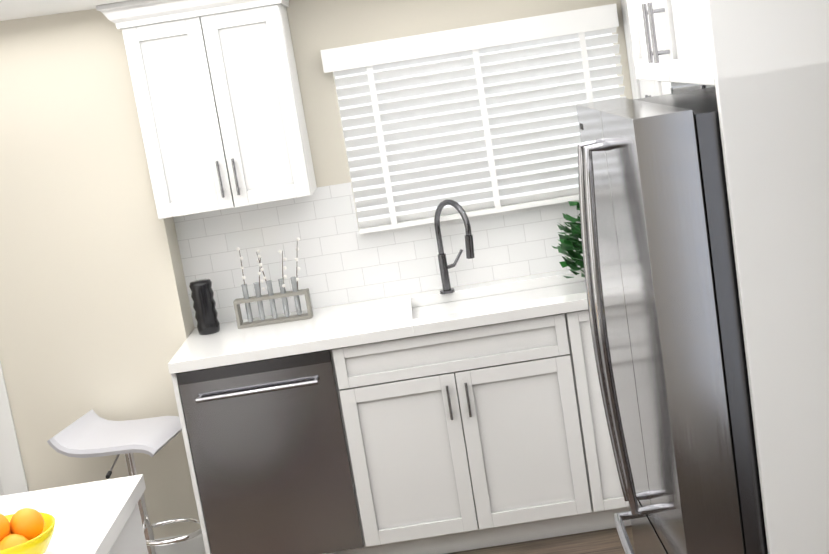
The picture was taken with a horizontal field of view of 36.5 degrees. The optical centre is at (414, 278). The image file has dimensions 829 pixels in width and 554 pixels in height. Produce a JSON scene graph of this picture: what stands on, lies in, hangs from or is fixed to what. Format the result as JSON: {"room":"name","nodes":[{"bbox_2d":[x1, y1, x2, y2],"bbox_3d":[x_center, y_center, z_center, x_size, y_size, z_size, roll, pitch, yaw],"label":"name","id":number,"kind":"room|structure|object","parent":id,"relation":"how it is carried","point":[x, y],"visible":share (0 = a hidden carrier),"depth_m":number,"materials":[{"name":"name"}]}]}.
{"room":"kitchen","nodes":[
{"label":"kitchen","id":0,"kind":"room"},
{"bbox_2d":[0,0,128,20],"bbox_3d":[0.795,-0.845,1.512,8.900,0.160,10.200,-9,10,1],"label":"ceiling","id":1,"kind":"structure","parent":0,"point":[13,9],"depth_m":4.45,"materials":[{"name":"white paint"}]},
{"bbox_2d":[0,9,200,538],"bbox_3d":[-1.372,0.036,5.150,0.850,2.340,0.320,-9,10,1],"label":"wall","id":2,"kind":"structure","parent":0,"point":[95,313],"depth_m":4.97,"materials":[{"name":"beige paint"}]},
{"bbox_2d":[155,533,205,553],"bbox_3d":[-1.989,1.271,5.188,2.450,0.112,0.013,-9,10,1],"label":"baseboard","id":3,"kind":"structure","parent":2,"relation":"attached to","point":[194,545],"depth_m":5.17,"materials":[{"name":"white wood"}]},
{"bbox_2d":[194,0,632,327],"bbox_3d":[0.207,-0.228,5.227,2.350,2.340,0.120,-9,10,1],"label":"wall","id":4,"kind":"structure","parent":0,"point":[350,22],"depth_m":5.03,"materials":[{"name":"beige paint"}]},
{"bbox_2d":[96,0,316,218],"bbox_3d":[-0.754,-0.691,4.870,0.721,0.820,0.388,-9,10,1],"label":"upper cabinet","id":5,"kind":"object","parent":4,"relation":"attached to","point":[218,97],"visible":1,"depth_m":4.75,"materials":[{"name":"white wood"}]},
{"bbox_2d":[173,182,582,326],"bbox_3d":[0.159,-0.212,5.167,2.250,0.495,0.003,-9,10,1],"label":"tile backsplash","id":6,"kind":"structure","parent":4,"relation":"attached to","point":[340,261],"depth_m":5.16,"materials":[{"name":"white tile"}]},
{"bbox_2d":[446,525,634,553],"bbox_3d":[1.155,1.437,1.916,8.900,0.050,10.200,-9,10,1],"label":"floor","id":7,"kind":"structure","parent":0,"point":[605,541],"depth_m":4.75,"materials":[{"name":"brown wood"}]},
{"bbox_2d":[47,409,201,553],"bbox_3d":[-1.064,0.882,4.834,0.480,0.707,0.474,-7,10,12],"label":"stool","id":8,"kind":"object","parent":7,"relation":"on","point":[91,433],"visible":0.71,"depth_m":4.80,"materials":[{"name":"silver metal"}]},
{"bbox_2d":[104,486,147,553],"bbox_3d":[-0.917,1.134,2.762,0.569,0.884,1.194,-9,10,1],"label":"kitchen island","id":9,"kind":"object","parent":7,"relation":"on","point":[130,539],"depth_m":3.16,"materials":[{"name":"white wood"}]},
{"bbox_2d":[0,474,144,553],"bbox_3d":[-1.068,0.717,2.572,0.750,0.040,1.480,-9,10,1],"label":"island countertop","id":10,"kind":"structure","parent":9,"relation":"on","point":[87,516],"depth_m":3.10,"materials":[{"name":"white stone"}]},
{"bbox_2d":[0,508,54,553],"bbox_3d":[-0.902,0.570,2.732,0.244,0.137,0.244,-9,10,1],"label":"fruit bowl","id":11,"kind":"object","parent":10,"relation":"on","point":[27,531],"visible":1,"depth_m":2.72,"materials":[{"name":"yellow"}]},
{"bbox_2d":[168,199,630,553],"bbox_3d":[0.246,0.392,4.681,2.242,1.311,1.161,-9,10,1],"label":"base cabinet","id":12,"kind":"object","parent":7,"relation":"on","point":[447,418],"depth_m":4.69,"materials":[{"name":"white wood"}]},
{"bbox_2d":[189,279,219,334],"bbox_3d":[-0.840,0.111,5.038,0.092,0.215,0.092,-9,10,1],"label":"vase","id":13,"kind":"object","parent":12,"relation":"on","point":[204,304],"visible":1,"depth_m":5.00,"materials":[{"name":"black ceramic"}]},
{"bbox_2d":[233,238,312,328],"bbox_3d":[-0.580,0.015,5.025,0.304,0.326,0.060,-8,10,4],"label":"vase","id":14,"kind":"object","parent":12,"relation":"on","point":[271,296],"visible":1,"depth_m":5.02,"materials":[{"name":"grey wood"}]},
{"bbox_2d":[552,184,584,277],"bbox_3d":[0.900,-0.206,4.780,0.736,0.386,0.746,-9,10,1],"label":"potted plant","id":15,"kind":"object","parent":12,"relation":"on","point":[569,242],"visible":0.08,"depth_m":4.88,"materials":[{"name":"green plant"}]},
{"bbox_2d":[576,87,767,553],"bbox_3d":[0.893,0.402,2.916,0.868,1.700,0.773,-9,10,1],"label":"fridge","id":16,"kind":"object","parent":7,"relation":"on","point":[662,293],"visible":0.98,"depth_m":2.52,"materials":[{"name":"silver metal"}]},
{"bbox_3d":[1.337,-0.175,3.921,0.100,2.340,2.500,-9,10,1],"label":"wall","id":17,"kind":"structure","parent":0,"visible":0},
{"bbox_2d":[620,0,655,91],"bbox_3d":[0.845,-0.760,2.918,0.656,0.505,0.506,-9,10,1],"label":"upper cabinet","id":18,"kind":"object","parent":17,"relation":"attached to","point":[637,30],"depth_m":3.09,"materials":[{"name":"white wood"}]},
{"bbox_2d":[631,88,647,99],"bbox_3d":[1.008,-0.952,4.771,0.326,0.820,0.544,-9,10,1],"label":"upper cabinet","id":19,"kind":"object","parent":17,"relation":"attached to","point":[637,93],"depth_m":4.95,"materials":[{"name":"white wood"}]},
{"bbox_2d":[648,88,670,96],"bbox_3d":[1.013,-0.880,4.359,0.326,0.820,0.521,-9,10,1],"label":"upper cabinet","id":20,"kind":"object","parent":17,"relation":"attached to","point":[650,94],"depth_m":4.59,"materials":[{"name":"white wood"}]},
{"bbox_2d":[671,82,714,93],"bbox_3d":[0.998,-0.505,3.575,0.450,0.425,0.790,-9,10,1],"label":"microwave","id":21,"kind":"object","parent":17,"relation":"attached to","point":[679,87],"visible":0.06,"depth_m":3.76,"materials":[{"name":"silver metal"}]},
{"bbox_2d":[648,0,828,95],"bbox_3d":[0.850,-0.696,2.550,0.656,0.505,0.449,-9,10,1],"label":"upper cabinet","id":22,"kind":"object","parent":17,"relation":"attached to","point":[762,66],"depth_m":2.35,"materials":[{"name":"white wood"}]},
{"bbox_3d":[-2.401,-0.838,4.983,0.910,0.265,0.320,-9,10,1],"label":"wall","id":23,"kind":"structure","parent":0,"visible":0},
{"bbox_2d":[0,480,3,495],"bbox_3d":[-2.218,0.322,5.066,0.913,2.071,0.080,-9,10,1],"label":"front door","id":24,"kind":"structure","parent":23,"relation":"in","point":[1,492],"depth_m":5.16,"materials":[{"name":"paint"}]},
{"bbox_2d":[0,361,28,494],"bbox_3d":[-2.227,0.273,5.050,1.110,2.175,0.096,-9,10,1],"label":"door frame","id":25,"kind":"structure","parent":23,"relation":"attached to","point":[13,477],"depth_m":5.08,"materials":[{"name":"white wood"}]},
{"label":"outside","id":26,"kind":"structure","parent":0,"visible":0},
{"bbox_2d":[335,33,619,220],"bbox_3d":[0.282,-0.662,5.233,1.350,0.940,0.001,-9,10,1],"label":"window","id":27,"kind":"structure","parent":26,"point":[469,171],"depth_m":5.24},
{"bbox_2d":[320,4,625,237],"bbox_3d":[0.269,-0.634,5.115,1.180,0.770,0.202,-9,10,1],"label":"window blind","id":28,"kind":"object","parent":27,"relation":"attached to","point":[369,58],"visible":0.83,"depth_m":5.04,"materials":[{"name":"white"}]}
]}

